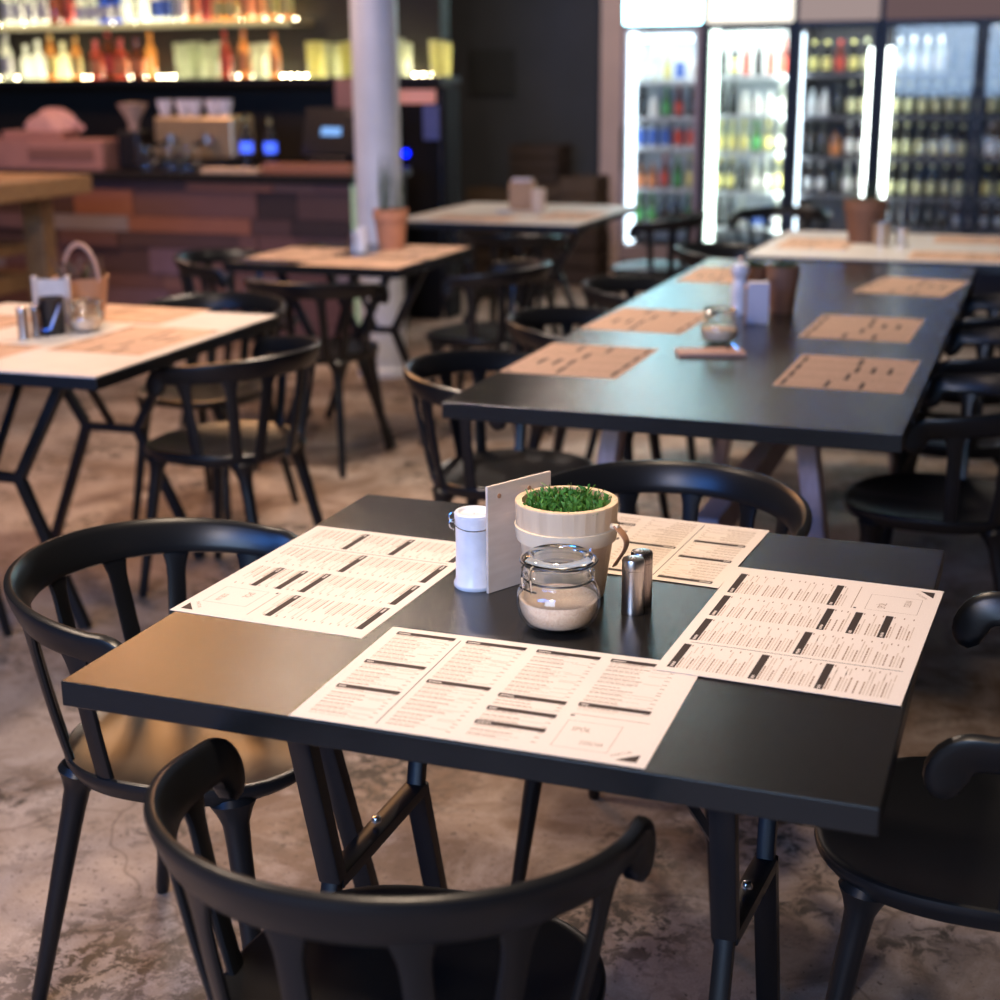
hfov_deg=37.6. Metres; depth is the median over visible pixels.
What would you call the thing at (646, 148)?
shelf
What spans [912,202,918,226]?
drink bottle
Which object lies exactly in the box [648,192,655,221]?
drink bottle
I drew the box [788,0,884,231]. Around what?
fridge
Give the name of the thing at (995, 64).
drink bottle
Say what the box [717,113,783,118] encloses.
shelf
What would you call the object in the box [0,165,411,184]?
countertop
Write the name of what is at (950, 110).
drink bottle
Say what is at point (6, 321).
menu sheet
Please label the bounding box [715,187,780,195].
shelf
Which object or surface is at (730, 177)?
drink bottle
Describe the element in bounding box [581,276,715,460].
dining chair
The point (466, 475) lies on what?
dining chair
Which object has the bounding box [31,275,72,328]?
card stand
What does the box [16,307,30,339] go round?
spice shaker
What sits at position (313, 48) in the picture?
drinking glass
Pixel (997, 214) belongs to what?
drink bottle
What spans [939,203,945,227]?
drink bottle
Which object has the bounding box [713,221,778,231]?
shelf
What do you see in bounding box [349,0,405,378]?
pillar
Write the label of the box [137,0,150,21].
drink bottle
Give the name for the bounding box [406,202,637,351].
dining table
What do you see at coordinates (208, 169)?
cutting board
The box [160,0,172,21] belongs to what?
drink bottle
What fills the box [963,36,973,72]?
drink bottle
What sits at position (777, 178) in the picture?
drink bottle
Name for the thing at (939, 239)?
menu sheet
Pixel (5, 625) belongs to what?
dining chair
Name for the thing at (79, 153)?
case
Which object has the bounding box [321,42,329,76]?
drinking glass
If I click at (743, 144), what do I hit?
drink bottle
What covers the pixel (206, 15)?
drink bottle
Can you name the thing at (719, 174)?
drink bottle
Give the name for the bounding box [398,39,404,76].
drinking glass
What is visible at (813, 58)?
drink bottle
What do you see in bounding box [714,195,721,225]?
drink bottle
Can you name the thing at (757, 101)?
drink bottle
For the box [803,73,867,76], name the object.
shelf
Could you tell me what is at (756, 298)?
napkin holder
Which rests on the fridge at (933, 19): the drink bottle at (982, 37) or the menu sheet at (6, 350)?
the drink bottle at (982, 37)
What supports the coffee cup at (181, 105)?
on the espresso machine
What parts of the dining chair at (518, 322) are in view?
leg, leg, rail, leg, leg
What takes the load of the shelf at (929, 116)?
attached to the fridge at (933, 19)
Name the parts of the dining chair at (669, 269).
leg, seat, rail, leg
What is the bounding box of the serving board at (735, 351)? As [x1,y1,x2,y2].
[675,343,746,356]
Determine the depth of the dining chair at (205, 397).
5.03 m
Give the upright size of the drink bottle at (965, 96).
0.223 m
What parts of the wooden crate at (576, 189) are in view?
corner post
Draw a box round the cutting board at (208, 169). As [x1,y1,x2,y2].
[201,167,261,173]
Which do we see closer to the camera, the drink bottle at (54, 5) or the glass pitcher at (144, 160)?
the glass pitcher at (144, 160)
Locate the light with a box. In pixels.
[402,150,409,156]
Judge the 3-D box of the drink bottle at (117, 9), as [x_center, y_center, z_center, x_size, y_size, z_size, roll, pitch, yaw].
[-2.524,-3.278,9.732,0.089,0.240,0.087,5,17,20]
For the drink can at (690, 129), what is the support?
on the fridge at (676, 25)
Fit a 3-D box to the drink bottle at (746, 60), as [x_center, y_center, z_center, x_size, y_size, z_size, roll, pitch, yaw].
[1.666,-2.980,9.928,0.060,0.221,0.058,5,17,20]
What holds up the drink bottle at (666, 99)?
on the fridge at (676, 25)
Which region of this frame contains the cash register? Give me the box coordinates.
[302,108,354,163]
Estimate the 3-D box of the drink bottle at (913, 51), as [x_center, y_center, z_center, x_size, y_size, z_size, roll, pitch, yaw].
[2.687,-2.900,9.565,0.063,0.232,0.061,5,17,20]
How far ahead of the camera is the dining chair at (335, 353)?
5.49 m
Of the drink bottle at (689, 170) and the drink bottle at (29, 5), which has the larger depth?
the drink bottle at (689, 170)
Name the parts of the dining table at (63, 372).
leg, leg, leg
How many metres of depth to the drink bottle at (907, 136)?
9.70 m
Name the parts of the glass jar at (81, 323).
lid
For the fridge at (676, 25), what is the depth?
10.26 m
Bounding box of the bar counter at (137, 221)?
[0,165,411,340]
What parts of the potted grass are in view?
strap handle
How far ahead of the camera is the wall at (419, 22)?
9.83 m
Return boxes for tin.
[448,505,486,591]
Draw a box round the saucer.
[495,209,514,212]
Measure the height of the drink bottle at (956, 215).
0.161 m
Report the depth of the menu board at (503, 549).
2.08 m
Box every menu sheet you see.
[0,314,30,328]
[0,343,43,357]
[46,325,221,355]
[103,304,208,324]
[170,526,455,637]
[246,247,349,260]
[289,627,697,768]
[297,256,425,268]
[366,245,467,257]
[427,215,519,221]
[453,513,769,587]
[500,343,657,378]
[531,211,607,219]
[580,307,712,333]
[654,567,943,705]
[676,267,766,283]
[773,354,919,393]
[774,237,853,249]
[798,314,924,342]
[852,277,969,296]
[907,251,999,261]
[932,235,999,244]
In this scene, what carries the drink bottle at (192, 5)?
on the bar shelf at (270, 22)
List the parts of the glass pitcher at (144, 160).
handle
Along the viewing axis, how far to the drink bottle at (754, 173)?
10.10 m
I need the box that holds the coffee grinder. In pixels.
[117,102,153,168]
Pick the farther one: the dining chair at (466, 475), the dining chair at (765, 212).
the dining chair at (765, 212)
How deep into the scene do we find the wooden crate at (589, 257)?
10.44 m
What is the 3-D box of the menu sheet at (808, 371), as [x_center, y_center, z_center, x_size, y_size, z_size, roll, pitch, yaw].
[0.850,-0.310,3.580,0.297,0.001,0.420,6,17,20]
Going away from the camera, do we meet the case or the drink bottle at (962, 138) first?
the case
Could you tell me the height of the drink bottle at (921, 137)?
0.234 m
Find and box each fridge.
[619,0,705,278]
[699,0,797,258]
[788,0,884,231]
[873,0,999,295]
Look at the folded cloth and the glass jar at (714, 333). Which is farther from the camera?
the folded cloth
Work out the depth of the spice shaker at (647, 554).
2.01 m
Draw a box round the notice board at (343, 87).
[335,79,352,107]
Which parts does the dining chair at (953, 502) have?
leg, leg, seat, rail, leg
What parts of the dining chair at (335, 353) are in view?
leg, rail, leg, seat, leg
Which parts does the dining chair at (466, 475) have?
leg, rail, leg, seat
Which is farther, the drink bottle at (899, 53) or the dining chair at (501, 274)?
the drink bottle at (899, 53)
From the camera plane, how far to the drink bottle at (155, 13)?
9.61 m
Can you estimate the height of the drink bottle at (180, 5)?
0.291 m
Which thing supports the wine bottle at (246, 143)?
on the bar counter at (137, 221)
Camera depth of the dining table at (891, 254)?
5.98 m
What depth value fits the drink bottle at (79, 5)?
9.79 m
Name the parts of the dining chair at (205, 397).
leg, seat, leg, rail, leg, leg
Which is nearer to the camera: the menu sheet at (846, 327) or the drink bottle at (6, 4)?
the menu sheet at (846, 327)
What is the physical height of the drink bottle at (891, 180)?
0.221 m
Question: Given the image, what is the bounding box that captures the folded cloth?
[24,108,84,130]
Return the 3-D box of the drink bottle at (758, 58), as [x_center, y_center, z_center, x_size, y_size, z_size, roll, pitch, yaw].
[1.744,-2.980,9.901,0.062,0.234,0.061,5,17,20]
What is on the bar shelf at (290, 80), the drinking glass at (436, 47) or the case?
the drinking glass at (436, 47)
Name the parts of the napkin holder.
panel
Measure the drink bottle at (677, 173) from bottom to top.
0.224 m
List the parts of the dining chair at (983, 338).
leg, leg, seat, rail, leg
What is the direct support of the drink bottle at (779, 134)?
on the fridge at (750, 21)
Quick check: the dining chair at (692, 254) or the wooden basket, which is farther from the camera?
the dining chair at (692, 254)
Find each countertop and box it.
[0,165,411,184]
[154,159,307,164]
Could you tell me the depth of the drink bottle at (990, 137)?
9.53 m
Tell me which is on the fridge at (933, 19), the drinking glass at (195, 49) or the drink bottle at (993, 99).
the drink bottle at (993, 99)
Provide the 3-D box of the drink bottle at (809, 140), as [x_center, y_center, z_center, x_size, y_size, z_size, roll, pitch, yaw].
[2.094,-2.440,9.928,0.060,0.227,0.059,5,17,20]
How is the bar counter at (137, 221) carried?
on the floor
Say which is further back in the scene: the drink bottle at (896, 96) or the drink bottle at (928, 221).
the drink bottle at (928, 221)
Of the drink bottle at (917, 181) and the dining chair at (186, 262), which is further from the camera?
the drink bottle at (917, 181)
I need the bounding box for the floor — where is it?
[0,267,999,999]
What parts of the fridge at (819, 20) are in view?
handle, header panel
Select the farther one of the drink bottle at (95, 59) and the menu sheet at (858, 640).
the drink bottle at (95, 59)
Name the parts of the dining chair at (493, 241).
leg, leg, rail, seat, leg, leg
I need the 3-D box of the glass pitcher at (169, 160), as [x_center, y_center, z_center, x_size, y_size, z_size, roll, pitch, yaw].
[-1.887,-1.956,8.405,0.100,0.150,0.122,-12,20,-34]
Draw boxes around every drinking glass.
[173,43,189,77]
[187,42,204,77]
[203,44,219,77]
[250,44,265,77]
[258,43,271,77]
[305,41,321,76]
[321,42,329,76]
[322,43,337,76]
[337,46,340,76]
[338,42,351,76]
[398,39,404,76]
[404,43,411,76]
[429,40,444,75]
[444,42,451,75]
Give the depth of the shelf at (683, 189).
10.30 m
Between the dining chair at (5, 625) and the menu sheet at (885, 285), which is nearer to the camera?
the dining chair at (5, 625)
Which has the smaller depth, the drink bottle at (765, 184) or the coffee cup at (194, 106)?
the coffee cup at (194, 106)
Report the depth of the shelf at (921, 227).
9.76 m
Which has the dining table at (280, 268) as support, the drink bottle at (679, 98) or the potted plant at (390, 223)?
the potted plant at (390, 223)
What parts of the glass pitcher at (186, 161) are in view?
handle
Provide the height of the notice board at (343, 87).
0.500 m
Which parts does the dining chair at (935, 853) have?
leg, seat, rail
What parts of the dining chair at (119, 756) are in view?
leg, rail, leg, seat, leg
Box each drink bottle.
[1,0,12,25]
[1,33,13,79]
[11,0,24,24]
[20,45,32,79]
[23,0,36,24]
[32,40,46,78]
[35,0,48,24]
[45,33,57,78]
[48,0,61,23]
[57,42,71,78]
[62,0,74,23]
[71,36,82,78]
[74,0,86,23]
[86,0,98,23]
[89,40,104,78]
[98,0,111,22]
[102,30,115,78]
[112,0,123,22]
[114,38,129,78]
[122,0,134,22]
[130,38,145,78]
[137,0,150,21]
[145,32,157,78]
[150,0,160,21]
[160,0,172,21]
[175,0,186,21]
[187,0,199,20]
[200,0,211,20]
[211,0,224,20]
[219,29,231,77]
[224,0,238,19]
[238,28,250,77]
[241,0,253,19]
[253,0,264,19]
[266,0,278,19]
[269,32,280,77]
[281,0,292,18]
[635,164,644,187]
[635,192,642,222]
[637,86,644,116]
[638,48,645,80]
[647,163,656,187]
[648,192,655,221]
[649,93,658,116]
[650,47,658,80]
[660,154,668,187]
[660,193,667,213]
[662,86,670,116]
[663,48,671,80]
[673,155,681,187]
[673,193,679,212]
[675,86,682,116]
[685,193,691,211]
[686,154,692,188]
[688,56,695,80]
[688,86,694,116]
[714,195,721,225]
[715,157,723,190]
[716,120,723,150]
[717,81,725,114]
[718,42,726,75]
[725,196,733,226]
[726,156,734,190]
[728,120,735,151]
[729,81,737,114]
[730,40,738,75]
[738,157,746,190]
[738,196,744,226]
[739,120,747,151]
[740,89,749,114]
[742,42,750,75]
[749,157,758,190]
[751,120,759,151]
[752,90,761,114]
[754,40,762,75]
[761,158,770,191]
[763,120,771,151]
[764,90,773,114]
[766,42,774,75]
[772,196,779,227]
[773,157,781,191]
[775,120,783,151]
[776,81,784,114]
[778,39,786,75]
[803,161,811,192]
[805,121,813,155]
[806,89,816,115]
[809,39,817,73]
[816,161,824,192]
[818,122,826,155]
[819,89,829,115]
[822,39,830,73]
[829,161,837,193]
[830,131,840,156]
[833,81,841,115]
[835,39,844,73]
[842,162,850,193]
[844,121,853,155]
[846,80,855,115]
[848,39,857,72]
[855,162,862,193]
[856,121,864,156]
[859,80,867,115]
[861,37,869,72]
[885,202,891,221]
[886,163,895,196]
[888,122,897,157]
[891,80,900,115]
[894,37,903,72]
[898,202,905,225]
[899,164,908,196]
[901,121,911,157]
[904,81,914,115]
[907,36,917,72]
[912,163,922,197]
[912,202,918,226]
[915,121,925,157]
[918,81,927,115]
[921,37,931,72]
[925,203,931,226]
[926,164,935,197]
[929,123,938,157]
[932,80,941,115]
[935,36,945,72]
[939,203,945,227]
[940,163,949,197]
[942,122,952,157]
[945,78,955,115]
[949,36,959,72]
[952,203,959,227]
[953,164,963,197]
[956,123,966,158]
[959,80,969,115]
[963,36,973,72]
[970,164,972,197]
[973,122,976,158]
[976,80,979,115]
[980,37,982,71]
[980,204,986,228]
[981,164,990,198]
[984,122,994,158]
[987,79,998,115]
[991,34,999,71]
[993,204,999,228]
[995,172,999,198]
[998,139,999,158]
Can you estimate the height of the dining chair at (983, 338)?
0.736 m
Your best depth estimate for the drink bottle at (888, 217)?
9.86 m
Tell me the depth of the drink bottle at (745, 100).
9.98 m
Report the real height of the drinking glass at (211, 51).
0.212 m
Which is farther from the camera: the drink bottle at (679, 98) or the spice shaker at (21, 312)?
the drink bottle at (679, 98)
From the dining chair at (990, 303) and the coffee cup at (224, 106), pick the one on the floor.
the dining chair at (990, 303)
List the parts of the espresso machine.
handle, handle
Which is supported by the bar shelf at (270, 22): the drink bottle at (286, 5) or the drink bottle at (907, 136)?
the drink bottle at (286, 5)
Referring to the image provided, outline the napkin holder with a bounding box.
[744,281,769,323]
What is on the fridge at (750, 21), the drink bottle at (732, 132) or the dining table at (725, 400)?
the drink bottle at (732, 132)
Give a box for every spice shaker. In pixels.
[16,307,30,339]
[29,305,43,336]
[349,231,355,251]
[356,227,366,251]
[621,555,644,615]
[631,548,652,607]
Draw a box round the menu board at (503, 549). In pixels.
[485,471,550,593]
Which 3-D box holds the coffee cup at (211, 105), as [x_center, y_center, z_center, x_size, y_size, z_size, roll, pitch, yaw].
[-1.670,-2.285,8.565,0.092,0.090,0.092,5,17,20]
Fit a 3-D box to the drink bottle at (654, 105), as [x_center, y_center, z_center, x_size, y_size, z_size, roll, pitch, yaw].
[1.073,-2.753,10.237,0.066,0.162,0.064,5,17,20]
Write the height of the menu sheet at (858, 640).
0.001 m
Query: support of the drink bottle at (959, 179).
on the fridge at (933, 19)
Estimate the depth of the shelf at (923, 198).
9.70 m
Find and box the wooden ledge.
[262,162,354,174]
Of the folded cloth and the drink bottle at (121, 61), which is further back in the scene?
the drink bottle at (121, 61)
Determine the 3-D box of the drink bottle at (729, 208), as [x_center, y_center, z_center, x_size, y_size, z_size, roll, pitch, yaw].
[1.600,-2.014,10.244,0.056,0.211,0.055,5,17,20]
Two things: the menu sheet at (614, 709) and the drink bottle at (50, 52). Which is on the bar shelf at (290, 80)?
the drink bottle at (50, 52)
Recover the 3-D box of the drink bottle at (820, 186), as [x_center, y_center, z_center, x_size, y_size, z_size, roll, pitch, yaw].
[2.180,-2.192,9.979,0.057,0.211,0.056,5,17,20]
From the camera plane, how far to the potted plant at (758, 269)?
4.52 m
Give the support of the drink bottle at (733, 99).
on the fridge at (750, 21)
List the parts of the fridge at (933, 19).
handle, door, header panel, handle, door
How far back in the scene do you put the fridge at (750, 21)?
10.04 m
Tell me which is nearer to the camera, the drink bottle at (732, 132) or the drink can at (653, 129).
the drink bottle at (732, 132)
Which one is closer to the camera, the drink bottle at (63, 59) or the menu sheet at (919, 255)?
the menu sheet at (919, 255)
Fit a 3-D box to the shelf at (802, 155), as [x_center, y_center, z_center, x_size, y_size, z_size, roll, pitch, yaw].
[2.300,-2.338,10.020,0.460,0.022,0.450,5,17,19]
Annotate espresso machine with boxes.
[153,115,254,169]
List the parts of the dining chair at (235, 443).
leg, leg, seat, rail, leg, leg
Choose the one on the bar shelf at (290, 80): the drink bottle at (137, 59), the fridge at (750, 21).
the drink bottle at (137, 59)
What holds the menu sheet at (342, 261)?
on the dining table at (280, 268)
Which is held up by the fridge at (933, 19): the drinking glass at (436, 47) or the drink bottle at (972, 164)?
the drink bottle at (972, 164)
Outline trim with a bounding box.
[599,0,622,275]
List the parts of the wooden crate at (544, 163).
corner post, corner post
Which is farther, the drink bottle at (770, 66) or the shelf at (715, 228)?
the shelf at (715, 228)
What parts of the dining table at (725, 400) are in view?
leg, leg, leg, leg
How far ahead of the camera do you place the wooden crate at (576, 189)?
10.32 m
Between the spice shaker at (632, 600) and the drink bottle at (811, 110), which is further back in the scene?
the drink bottle at (811, 110)
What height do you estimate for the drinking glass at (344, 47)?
0.208 m
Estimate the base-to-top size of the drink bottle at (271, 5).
0.296 m
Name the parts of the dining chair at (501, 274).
leg, leg, seat, rail, leg, leg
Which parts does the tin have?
lid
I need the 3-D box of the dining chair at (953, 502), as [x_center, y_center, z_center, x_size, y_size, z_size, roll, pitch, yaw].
[1.101,0.077,3.619,0.515,0.736,0.555,5,17,20]
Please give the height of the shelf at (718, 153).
0.022 m
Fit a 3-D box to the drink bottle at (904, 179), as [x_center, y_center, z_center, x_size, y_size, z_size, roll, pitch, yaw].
[2.691,-2.127,9.783,0.059,0.218,0.058,5,17,20]
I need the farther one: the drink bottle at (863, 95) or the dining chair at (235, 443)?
the drink bottle at (863, 95)
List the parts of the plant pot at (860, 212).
pot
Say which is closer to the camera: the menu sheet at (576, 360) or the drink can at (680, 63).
the menu sheet at (576, 360)
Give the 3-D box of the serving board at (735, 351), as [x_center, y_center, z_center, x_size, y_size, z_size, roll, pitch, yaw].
[0.548,-0.394,3.833,0.176,0.026,0.090,0,16,0]
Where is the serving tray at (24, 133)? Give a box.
[3,129,80,139]
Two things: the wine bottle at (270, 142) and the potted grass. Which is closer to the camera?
the potted grass
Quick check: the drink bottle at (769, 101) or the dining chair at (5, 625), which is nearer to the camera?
the dining chair at (5, 625)
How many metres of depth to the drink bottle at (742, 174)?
10.13 m
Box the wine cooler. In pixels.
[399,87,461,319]
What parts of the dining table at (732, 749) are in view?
leg, leg, leg, leg, leg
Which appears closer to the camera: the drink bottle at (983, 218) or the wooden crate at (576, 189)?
the drink bottle at (983, 218)
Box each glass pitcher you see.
[135,144,156,171]
[160,144,178,171]
[177,144,199,171]
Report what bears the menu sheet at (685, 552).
on the dining table at (732, 749)
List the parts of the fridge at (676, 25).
handle, header panel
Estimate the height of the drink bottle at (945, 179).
0.221 m
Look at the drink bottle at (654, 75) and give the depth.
10.14 m
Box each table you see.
[0,173,91,303]
[0,303,277,629]
[61,494,943,999]
[223,242,473,448]
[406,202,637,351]
[442,258,975,538]
[745,230,999,351]
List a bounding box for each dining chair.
[0,591,11,636]
[3,517,354,999]
[132,291,298,519]
[139,335,323,597]
[143,737,655,999]
[173,249,311,427]
[243,277,390,477]
[403,350,594,504]
[419,259,552,445]
[455,232,568,380]
[506,306,669,518]
[511,459,811,943]
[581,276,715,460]
[610,212,706,295]
[674,242,759,273]
[728,206,830,245]
[814,591,999,999]
[843,373,999,590]
[881,327,999,544]
[908,294,999,472]
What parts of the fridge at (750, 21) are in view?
handle, header panel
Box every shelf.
[0,18,313,31]
[0,74,460,86]
[0,240,25,257]
[0,270,28,294]
[635,145,692,150]
[635,184,691,192]
[636,81,694,84]
[636,115,693,120]
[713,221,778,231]
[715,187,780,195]
[716,149,782,155]
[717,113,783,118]
[718,75,785,78]
[798,189,860,197]
[800,153,862,160]
[801,114,865,119]
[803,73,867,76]
[884,193,999,203]
[887,155,999,162]
[889,114,999,119]
[891,221,999,233]
[892,72,999,76]
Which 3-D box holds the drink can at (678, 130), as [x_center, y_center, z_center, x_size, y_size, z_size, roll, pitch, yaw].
[1.241,-2.528,10.228,0.064,0.143,0.063,5,17,20]
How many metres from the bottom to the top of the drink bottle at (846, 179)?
0.211 m
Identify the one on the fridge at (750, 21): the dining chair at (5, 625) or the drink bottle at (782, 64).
the drink bottle at (782, 64)
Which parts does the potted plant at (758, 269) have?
pot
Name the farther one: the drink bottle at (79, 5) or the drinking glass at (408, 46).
the drink bottle at (79, 5)
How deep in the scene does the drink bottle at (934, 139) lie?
9.64 m
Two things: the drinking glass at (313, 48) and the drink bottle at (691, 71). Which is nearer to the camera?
the drinking glass at (313, 48)
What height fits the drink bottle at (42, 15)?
0.316 m
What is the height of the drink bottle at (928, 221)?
0.161 m
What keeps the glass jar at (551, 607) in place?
on the dining table at (732, 749)
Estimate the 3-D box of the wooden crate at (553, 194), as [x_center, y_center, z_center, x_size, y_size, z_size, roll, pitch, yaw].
[0.326,-2.151,10.737,0.340,0.340,0.340,5,17,20]
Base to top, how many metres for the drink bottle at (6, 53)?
0.304 m
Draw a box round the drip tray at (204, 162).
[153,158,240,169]
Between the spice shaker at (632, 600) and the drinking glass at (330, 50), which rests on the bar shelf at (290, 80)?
the drinking glass at (330, 50)
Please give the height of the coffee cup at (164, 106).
0.090 m
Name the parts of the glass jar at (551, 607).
lid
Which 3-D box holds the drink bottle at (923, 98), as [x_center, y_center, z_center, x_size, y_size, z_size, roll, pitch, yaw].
[2.771,-2.627,9.613,0.060,0.221,0.058,5,17,20]
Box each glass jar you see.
[68,298,103,332]
[516,544,600,633]
[700,305,738,343]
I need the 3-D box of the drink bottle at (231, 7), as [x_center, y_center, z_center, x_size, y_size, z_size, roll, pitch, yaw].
[-1.724,-3.200,9.420,0.094,0.252,0.091,5,17,20]
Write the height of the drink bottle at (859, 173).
0.211 m
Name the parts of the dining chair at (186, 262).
leg, rail, leg, leg, seat, leg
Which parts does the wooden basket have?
hoop handle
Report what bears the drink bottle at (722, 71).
on the fridge at (750, 21)
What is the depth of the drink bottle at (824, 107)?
9.82 m
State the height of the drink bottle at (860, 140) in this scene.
0.231 m
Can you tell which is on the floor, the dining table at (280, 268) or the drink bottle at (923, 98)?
the dining table at (280, 268)
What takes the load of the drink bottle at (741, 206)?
on the fridge at (750, 21)
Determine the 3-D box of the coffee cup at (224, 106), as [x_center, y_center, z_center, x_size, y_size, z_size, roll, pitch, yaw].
[-1.590,-2.266,8.496,0.092,0.090,0.092,5,17,20]
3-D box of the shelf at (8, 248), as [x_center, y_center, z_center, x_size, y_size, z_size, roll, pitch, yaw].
[-3.187,-1.280,7.476,1.500,0.060,0.580,5,17,19]
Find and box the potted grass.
[514,482,628,598]
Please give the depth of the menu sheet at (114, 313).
4.55 m
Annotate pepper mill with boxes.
[731,257,749,314]
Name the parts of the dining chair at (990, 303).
leg, leg, seat, rail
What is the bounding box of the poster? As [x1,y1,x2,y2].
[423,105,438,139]
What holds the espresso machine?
on the bar counter at (137, 221)
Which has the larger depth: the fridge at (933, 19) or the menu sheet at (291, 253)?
the fridge at (933, 19)
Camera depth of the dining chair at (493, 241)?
7.02 m
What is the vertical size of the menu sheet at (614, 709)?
0.001 m
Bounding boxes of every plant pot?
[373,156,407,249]
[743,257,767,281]
[766,258,801,313]
[844,176,888,243]
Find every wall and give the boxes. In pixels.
[0,0,449,160]
[449,0,600,266]
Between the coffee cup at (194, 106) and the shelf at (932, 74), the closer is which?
the coffee cup at (194, 106)
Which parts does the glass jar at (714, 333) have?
lid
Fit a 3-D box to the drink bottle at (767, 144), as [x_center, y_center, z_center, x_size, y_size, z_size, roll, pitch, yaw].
[1.827,-2.483,10.022,0.057,0.211,0.056,5,17,20]
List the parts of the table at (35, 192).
leg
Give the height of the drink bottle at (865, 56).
0.228 m
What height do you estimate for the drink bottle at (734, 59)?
0.232 m
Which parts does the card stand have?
post, post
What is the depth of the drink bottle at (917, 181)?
9.74 m
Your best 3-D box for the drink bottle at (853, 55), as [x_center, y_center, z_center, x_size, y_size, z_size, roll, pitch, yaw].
[2.330,-2.926,9.691,0.059,0.219,0.058,5,17,20]
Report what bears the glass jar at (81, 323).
on the dining table at (63, 372)
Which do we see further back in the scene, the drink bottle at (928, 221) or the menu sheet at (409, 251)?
the drink bottle at (928, 221)
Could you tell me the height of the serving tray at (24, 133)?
0.050 m
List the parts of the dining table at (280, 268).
leg, leg, leg, leg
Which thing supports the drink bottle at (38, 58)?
on the bar shelf at (290, 80)
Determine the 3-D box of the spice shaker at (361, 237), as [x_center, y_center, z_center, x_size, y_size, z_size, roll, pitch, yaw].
[-0.576,-1.082,6.105,0.045,0.101,0.045,5,17,20]
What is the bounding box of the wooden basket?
[50,242,108,323]
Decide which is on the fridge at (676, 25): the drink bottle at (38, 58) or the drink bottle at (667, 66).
the drink bottle at (667, 66)
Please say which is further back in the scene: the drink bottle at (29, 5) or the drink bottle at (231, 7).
the drink bottle at (29, 5)
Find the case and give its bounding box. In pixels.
[0,137,119,169]
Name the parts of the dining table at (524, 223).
leg, leg, leg, leg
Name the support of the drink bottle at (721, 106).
on the fridge at (750, 21)
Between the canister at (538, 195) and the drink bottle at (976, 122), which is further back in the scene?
the drink bottle at (976, 122)
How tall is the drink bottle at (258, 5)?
0.291 m
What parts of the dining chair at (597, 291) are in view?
leg, rail, leg, leg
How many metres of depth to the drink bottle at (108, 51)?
9.74 m
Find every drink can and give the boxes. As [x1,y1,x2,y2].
[636,125,645,146]
[648,125,657,146]
[661,126,669,146]
[674,126,682,146]
[675,59,684,80]
[686,126,693,147]
[749,205,756,226]
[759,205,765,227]
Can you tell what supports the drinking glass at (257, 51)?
on the bar shelf at (290, 80)
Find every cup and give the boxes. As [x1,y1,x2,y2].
[37,295,65,335]
[157,100,172,115]
[175,100,188,115]
[186,100,201,115]
[205,100,218,115]
[216,100,231,115]
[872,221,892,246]
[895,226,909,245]
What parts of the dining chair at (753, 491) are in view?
leg, leg, rail, leg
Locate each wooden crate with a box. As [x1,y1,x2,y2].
[466,185,508,232]
[467,231,514,274]
[509,142,571,183]
[514,231,558,281]
[536,183,561,203]
[558,228,609,285]
[560,174,608,231]
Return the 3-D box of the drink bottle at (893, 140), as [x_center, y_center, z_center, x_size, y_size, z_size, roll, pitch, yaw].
[2.612,-2.388,9.750,0.062,0.228,0.060,5,17,20]
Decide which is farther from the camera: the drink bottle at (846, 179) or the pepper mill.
the drink bottle at (846, 179)
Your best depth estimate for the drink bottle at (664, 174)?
10.30 m
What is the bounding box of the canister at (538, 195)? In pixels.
[531,188,545,211]
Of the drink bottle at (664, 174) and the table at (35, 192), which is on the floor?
the table at (35, 192)
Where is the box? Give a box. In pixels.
[509,178,535,209]
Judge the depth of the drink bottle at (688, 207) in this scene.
10.31 m
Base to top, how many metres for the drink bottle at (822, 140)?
0.221 m
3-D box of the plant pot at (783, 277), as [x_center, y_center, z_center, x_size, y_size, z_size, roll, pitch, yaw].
[0.858,-0.656,4.484,0.099,0.162,0.118,-4,16,-11]
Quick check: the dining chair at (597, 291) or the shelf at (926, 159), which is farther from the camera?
the shelf at (926, 159)
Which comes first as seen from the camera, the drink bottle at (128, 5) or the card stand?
the card stand
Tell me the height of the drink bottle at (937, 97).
0.224 m
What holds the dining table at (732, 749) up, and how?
on the floor
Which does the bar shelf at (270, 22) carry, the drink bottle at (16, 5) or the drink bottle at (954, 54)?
the drink bottle at (16, 5)
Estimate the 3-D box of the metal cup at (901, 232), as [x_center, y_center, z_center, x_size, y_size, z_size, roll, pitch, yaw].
[1.683,-1.105,6.159,0.062,0.078,0.062,5,17,20]
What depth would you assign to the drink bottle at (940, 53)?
9.49 m
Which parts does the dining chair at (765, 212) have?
rail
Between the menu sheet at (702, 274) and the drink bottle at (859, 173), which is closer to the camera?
the menu sheet at (702, 274)
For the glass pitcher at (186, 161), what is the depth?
8.29 m
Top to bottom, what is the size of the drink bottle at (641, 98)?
0.206 m
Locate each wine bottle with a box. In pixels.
[240,114,253,167]
[264,114,277,162]
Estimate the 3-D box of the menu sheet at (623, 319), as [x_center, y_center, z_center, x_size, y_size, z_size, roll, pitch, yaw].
[0.447,-0.534,4.364,0.297,0.001,0.420,6,17,21]
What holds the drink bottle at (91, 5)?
on the bar shelf at (270, 22)

